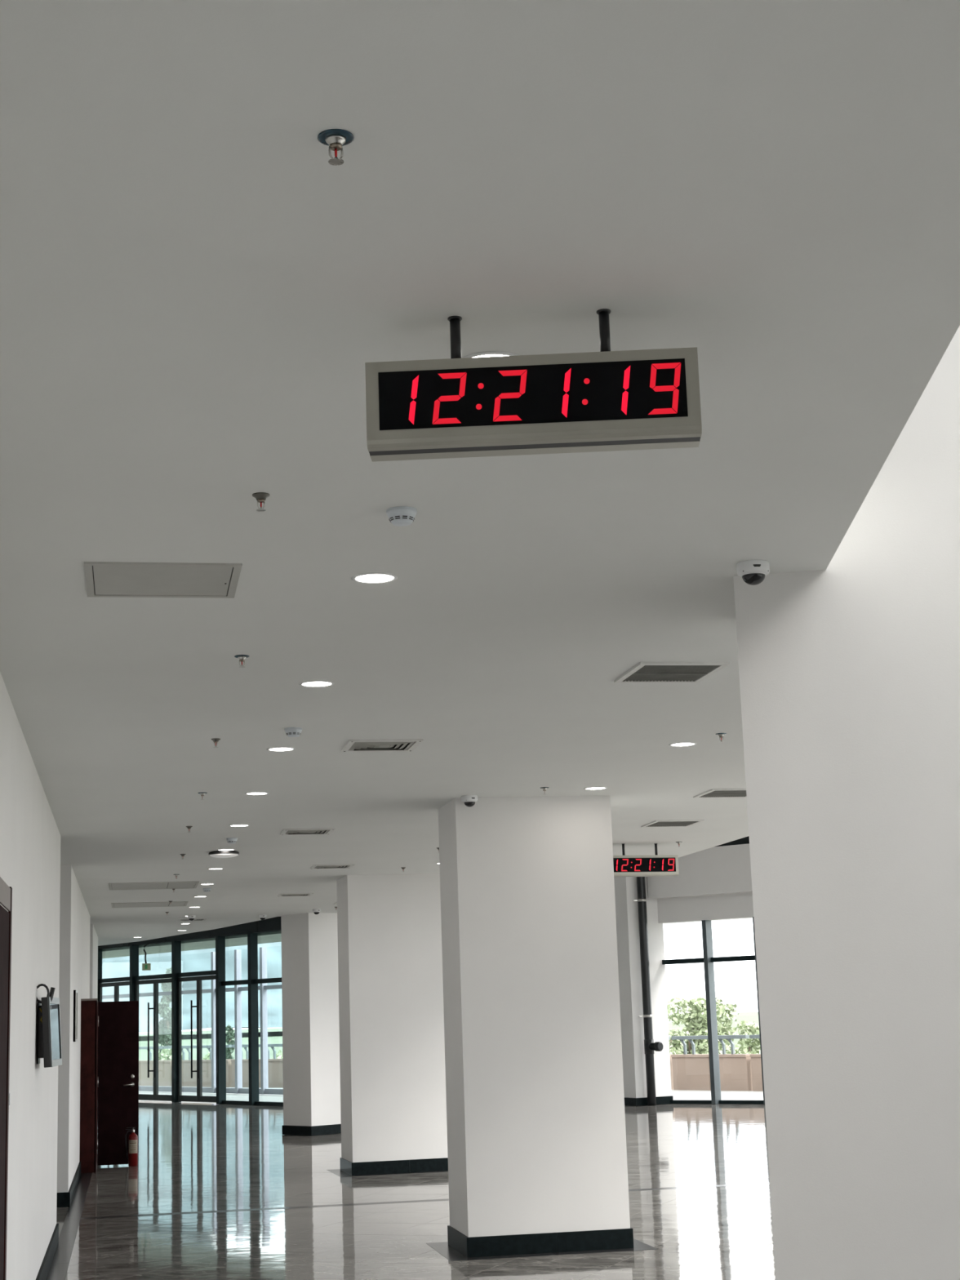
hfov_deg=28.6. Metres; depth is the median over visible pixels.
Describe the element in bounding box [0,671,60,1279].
wall
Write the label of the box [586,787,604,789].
diffuser
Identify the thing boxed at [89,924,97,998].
wall
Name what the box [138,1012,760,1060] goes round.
ground
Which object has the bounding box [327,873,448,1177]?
column
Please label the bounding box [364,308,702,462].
clock
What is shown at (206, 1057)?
tree
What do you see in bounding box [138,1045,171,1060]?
railing
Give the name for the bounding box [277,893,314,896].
ceiling vent
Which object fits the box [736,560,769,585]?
dome camera
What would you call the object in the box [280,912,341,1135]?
column
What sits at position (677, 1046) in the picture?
tree
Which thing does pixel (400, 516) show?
smoke detector
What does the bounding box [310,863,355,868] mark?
ceiling vent
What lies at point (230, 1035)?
tree
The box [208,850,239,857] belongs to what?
dome lamp
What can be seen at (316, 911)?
dome camera
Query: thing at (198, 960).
sky
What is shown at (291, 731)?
smoke detector
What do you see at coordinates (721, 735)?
sprinkler
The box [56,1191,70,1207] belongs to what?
baseboard
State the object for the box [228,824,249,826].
recessed light
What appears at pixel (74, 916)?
wall
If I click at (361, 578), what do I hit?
diffuser
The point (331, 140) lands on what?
cup
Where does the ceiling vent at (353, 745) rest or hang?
in the ceiling
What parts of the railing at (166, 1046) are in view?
post, rail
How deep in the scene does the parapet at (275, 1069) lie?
53.92 m
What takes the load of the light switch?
attached to the wall at (30, 836)
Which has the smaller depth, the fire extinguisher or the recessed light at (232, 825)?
the recessed light at (232, 825)
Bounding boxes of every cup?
[211,737,220,742]
[237,656,246,659]
[252,492,270,500]
[324,133,346,146]
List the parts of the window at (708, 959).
sill rail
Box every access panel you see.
[84,561,242,598]
[108,881,199,889]
[111,901,188,907]
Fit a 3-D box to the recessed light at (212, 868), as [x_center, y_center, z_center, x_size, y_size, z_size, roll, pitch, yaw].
[-3.055,2.645,21.759,0.188,0.004,0.188,0,-11,-10]
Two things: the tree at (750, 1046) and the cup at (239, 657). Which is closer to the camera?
the cup at (239, 657)
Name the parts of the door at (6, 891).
head casing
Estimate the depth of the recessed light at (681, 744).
12.71 m
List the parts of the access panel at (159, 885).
panel, panel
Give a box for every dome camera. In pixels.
[187,915,195,920]
[258,914,266,919]
[312,908,320,914]
[461,795,477,806]
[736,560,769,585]
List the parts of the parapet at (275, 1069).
stone panel, stone panel, stone panel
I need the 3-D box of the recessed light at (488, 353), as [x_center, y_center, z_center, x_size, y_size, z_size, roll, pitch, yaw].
[0.031,-0.754,5.140,0.188,0.004,0.188,0,-11,-10]
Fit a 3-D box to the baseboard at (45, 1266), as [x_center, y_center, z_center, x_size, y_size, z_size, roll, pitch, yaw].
[-3.106,4.553,13.232,0.020,0.150,7.383,0,-11,-10]
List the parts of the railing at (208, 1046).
post, post, rail, post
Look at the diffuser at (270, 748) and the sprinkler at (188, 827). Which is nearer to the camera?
the diffuser at (270, 748)
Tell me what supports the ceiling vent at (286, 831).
in the ceiling
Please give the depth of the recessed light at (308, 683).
9.96 m
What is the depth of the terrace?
42.25 m
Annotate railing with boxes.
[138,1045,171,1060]
[182,1044,231,1060]
[231,1035,670,1059]
[671,1035,749,1054]
[750,1035,759,1039]
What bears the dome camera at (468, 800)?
attached to the ceiling
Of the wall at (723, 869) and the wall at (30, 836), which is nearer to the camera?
the wall at (30, 836)
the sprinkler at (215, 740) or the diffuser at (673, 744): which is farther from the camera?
the diffuser at (673, 744)
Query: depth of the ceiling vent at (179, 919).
32.04 m
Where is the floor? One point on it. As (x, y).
(214, 1192)
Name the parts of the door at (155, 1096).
frame, pull handle, pull handle, frame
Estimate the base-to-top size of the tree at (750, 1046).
5.317 m
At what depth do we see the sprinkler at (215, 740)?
11.78 m
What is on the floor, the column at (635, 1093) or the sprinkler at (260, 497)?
the column at (635, 1093)
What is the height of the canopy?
0.500 m
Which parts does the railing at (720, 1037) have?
post, post, rail, post, post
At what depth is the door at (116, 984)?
48.44 m
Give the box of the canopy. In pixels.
[102,930,281,958]
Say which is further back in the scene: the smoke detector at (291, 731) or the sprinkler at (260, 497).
the smoke detector at (291, 731)
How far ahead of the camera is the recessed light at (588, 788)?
15.08 m
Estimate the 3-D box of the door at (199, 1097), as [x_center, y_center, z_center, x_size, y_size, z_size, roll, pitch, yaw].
[-6.728,9.492,44.824,0.166,2.930,1.998,7,-14,-37]
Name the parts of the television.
wall plate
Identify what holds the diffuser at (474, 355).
attached to the recessed light at (488, 353)
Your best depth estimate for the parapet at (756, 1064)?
41.77 m
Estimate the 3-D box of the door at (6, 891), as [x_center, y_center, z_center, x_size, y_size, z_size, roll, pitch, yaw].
[-2.346,2.463,9.145,0.012,2.610,1.580,0,-11,-10]
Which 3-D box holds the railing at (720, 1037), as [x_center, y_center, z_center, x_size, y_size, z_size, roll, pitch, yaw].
[5.261,9.260,43.057,0.120,0.420,2.384,7,-14,-38]
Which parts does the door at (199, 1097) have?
frame, pull handle, pull handle, frame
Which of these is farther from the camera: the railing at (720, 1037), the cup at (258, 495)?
the railing at (720, 1037)
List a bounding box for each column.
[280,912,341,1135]
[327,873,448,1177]
[426,795,657,1261]
[613,876,673,1106]
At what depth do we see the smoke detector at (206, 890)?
24.84 m
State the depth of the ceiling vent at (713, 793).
15.70 m
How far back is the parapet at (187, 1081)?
56.01 m
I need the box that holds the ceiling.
[0,0,959,946]
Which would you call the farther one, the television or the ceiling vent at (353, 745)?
the television
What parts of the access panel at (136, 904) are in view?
panel, panel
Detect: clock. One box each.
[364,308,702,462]
[613,843,679,876]
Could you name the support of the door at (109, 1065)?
in the wall at (74, 916)
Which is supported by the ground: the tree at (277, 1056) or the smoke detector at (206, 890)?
the tree at (277, 1056)
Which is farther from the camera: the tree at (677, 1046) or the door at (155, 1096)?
the tree at (677, 1046)
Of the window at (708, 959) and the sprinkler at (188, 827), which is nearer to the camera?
the sprinkler at (188, 827)
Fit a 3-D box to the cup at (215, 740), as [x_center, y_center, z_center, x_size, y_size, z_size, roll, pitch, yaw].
[-1.655,0.629,11.795,0.059,0.018,0.060,-6,-12,22]
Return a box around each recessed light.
[207,867,222,869]
[217,848,235,850]
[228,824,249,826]
[244,791,268,795]
[266,746,295,751]
[298,680,334,687]
[351,572,398,583]
[461,351,518,358]
[583,786,607,790]
[668,742,696,746]
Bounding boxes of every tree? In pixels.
[158,967,171,1053]
[158,1044,171,1060]
[202,1052,209,1059]
[226,1024,235,1059]
[271,1049,282,1058]
[666,996,724,1053]
[668,1026,689,1054]
[716,1002,739,1053]
[734,1020,760,1053]
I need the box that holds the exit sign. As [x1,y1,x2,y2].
[142,942,151,970]
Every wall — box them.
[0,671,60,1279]
[57,865,90,1192]
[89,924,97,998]
[647,843,752,898]
[657,892,753,924]
[715,835,749,846]
[733,325,959,1279]
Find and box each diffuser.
[209,853,238,857]
[247,792,266,795]
[269,747,293,751]
[302,681,331,686]
[355,573,393,582]
[473,354,506,357]
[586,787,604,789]
[671,742,693,746]
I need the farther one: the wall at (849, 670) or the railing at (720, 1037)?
the railing at (720, 1037)
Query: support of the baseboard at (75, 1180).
attached to the wall at (74, 916)
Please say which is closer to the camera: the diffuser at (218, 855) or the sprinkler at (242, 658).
the sprinkler at (242, 658)
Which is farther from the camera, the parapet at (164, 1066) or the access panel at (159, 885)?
the parapet at (164, 1066)
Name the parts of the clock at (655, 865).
rod, display panel, rod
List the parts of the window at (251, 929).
header panel, header panel, header panel, sill rail, header panel, sill rail, header panel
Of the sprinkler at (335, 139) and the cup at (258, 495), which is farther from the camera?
the cup at (258, 495)
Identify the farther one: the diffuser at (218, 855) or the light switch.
the diffuser at (218, 855)
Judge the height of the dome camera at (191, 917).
0.088 m
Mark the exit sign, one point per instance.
(145, 966)
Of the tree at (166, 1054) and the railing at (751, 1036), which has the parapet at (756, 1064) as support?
the railing at (751, 1036)
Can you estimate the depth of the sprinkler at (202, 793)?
14.52 m
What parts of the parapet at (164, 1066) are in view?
stone panel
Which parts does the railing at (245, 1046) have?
post, post, post, rail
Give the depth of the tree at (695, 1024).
95.56 m
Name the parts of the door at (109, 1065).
frame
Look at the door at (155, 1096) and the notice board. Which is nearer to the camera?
the notice board
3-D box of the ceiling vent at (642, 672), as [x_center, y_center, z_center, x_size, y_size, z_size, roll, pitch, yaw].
[1.007,0.173,9.956,0.475,0.012,0.550,0,-11,-10]
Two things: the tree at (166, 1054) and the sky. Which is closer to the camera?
the tree at (166, 1054)
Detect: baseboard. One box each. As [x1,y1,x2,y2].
[35,1223,58,1279]
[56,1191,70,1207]
[68,1161,80,1204]
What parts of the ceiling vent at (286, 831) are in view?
blade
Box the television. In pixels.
[36,983,62,1067]
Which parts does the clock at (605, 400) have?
rod, display panel, rod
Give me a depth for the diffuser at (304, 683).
9.97 m
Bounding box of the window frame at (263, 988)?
[102,946,283,1094]
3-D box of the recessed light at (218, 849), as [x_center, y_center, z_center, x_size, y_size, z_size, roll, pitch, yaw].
[-2.616,2.163,19.401,0.188,0.004,0.188,0,-11,-10]
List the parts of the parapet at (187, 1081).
stone panel, stone panel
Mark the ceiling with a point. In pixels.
(195, 301)
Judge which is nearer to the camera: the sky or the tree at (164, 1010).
the tree at (164, 1010)
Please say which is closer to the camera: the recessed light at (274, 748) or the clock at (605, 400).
the clock at (605, 400)
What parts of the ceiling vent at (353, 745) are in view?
blade, blade, blade, blade, blade, blade, plate, blade, blade, blade, blade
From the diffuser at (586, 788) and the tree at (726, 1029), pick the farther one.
the tree at (726, 1029)
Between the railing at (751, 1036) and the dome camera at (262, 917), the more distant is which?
the railing at (751, 1036)
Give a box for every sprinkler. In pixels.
[186,826,192,832]
[197,791,207,799]
[211,737,220,747]
[234,654,249,667]
[252,492,270,511]
[317,128,353,165]
[540,786,549,794]
[715,733,726,742]
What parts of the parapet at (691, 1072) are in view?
stone panel, stone panel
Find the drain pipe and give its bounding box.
[632,876,662,1105]
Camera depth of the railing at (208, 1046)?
56.58 m
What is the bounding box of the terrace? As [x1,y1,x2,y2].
[138,1087,763,1103]
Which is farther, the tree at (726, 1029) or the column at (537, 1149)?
the tree at (726, 1029)
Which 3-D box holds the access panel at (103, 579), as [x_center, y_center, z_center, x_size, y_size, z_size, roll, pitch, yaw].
[-1.269,-0.237,7.521,0.600,0.008,0.580,0,-11,-10]
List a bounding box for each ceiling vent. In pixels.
[177,918,206,920]
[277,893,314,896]
[280,828,335,835]
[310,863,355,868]
[341,738,423,751]
[613,662,729,683]
[640,819,704,827]
[693,788,746,798]
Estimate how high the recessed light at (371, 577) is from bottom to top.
0.004 m
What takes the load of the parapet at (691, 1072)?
on the terrace
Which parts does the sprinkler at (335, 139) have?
frame arm, glass bulb, frame arm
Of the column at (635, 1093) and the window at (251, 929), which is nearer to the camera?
the column at (635, 1093)
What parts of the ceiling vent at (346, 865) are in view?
blade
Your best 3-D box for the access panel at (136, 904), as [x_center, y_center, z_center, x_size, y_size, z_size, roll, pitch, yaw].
[-4.885,3.912,27.834,1.100,0.008,1.050,0,-11,-10]
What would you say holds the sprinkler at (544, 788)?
attached to the ceiling
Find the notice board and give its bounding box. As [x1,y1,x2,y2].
[73,990,77,1041]
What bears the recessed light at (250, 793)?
in the ceiling
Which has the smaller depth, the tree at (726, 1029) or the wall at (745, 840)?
the wall at (745, 840)
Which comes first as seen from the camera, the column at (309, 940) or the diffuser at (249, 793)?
the diffuser at (249, 793)
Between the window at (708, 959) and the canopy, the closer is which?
the window at (708, 959)
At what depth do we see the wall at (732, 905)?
37.09 m
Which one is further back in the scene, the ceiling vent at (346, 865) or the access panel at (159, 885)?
the access panel at (159, 885)
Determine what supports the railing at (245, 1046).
on the parapet at (275, 1069)
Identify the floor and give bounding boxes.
[45,1101,775,1279]
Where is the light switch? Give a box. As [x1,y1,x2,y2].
[8,1090,10,1106]
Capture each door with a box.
[0,876,12,1279]
[79,998,138,1173]
[98,981,129,1001]
[135,977,171,1101]
[177,974,216,1102]
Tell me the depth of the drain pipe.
37.03 m
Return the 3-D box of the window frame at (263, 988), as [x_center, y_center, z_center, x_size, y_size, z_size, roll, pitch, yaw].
[-6.544,10.155,50.152,0.210,3.750,16.556,7,-14,-37]
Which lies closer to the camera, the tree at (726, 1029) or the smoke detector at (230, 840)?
the smoke detector at (230, 840)
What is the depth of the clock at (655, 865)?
20.22 m
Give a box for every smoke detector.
[203,888,211,892]
[226,837,237,843]
[284,727,302,737]
[386,506,417,526]
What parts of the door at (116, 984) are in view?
frame, frame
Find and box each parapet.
[138,1060,171,1086]
[182,1058,234,1087]
[231,1054,673,1089]
[671,1053,752,1091]
[749,1053,763,1091]
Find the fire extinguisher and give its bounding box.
[124,1127,137,1166]
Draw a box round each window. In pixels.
[97,916,283,1106]
[662,916,764,1104]
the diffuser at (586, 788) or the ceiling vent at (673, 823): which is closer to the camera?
the diffuser at (586, 788)

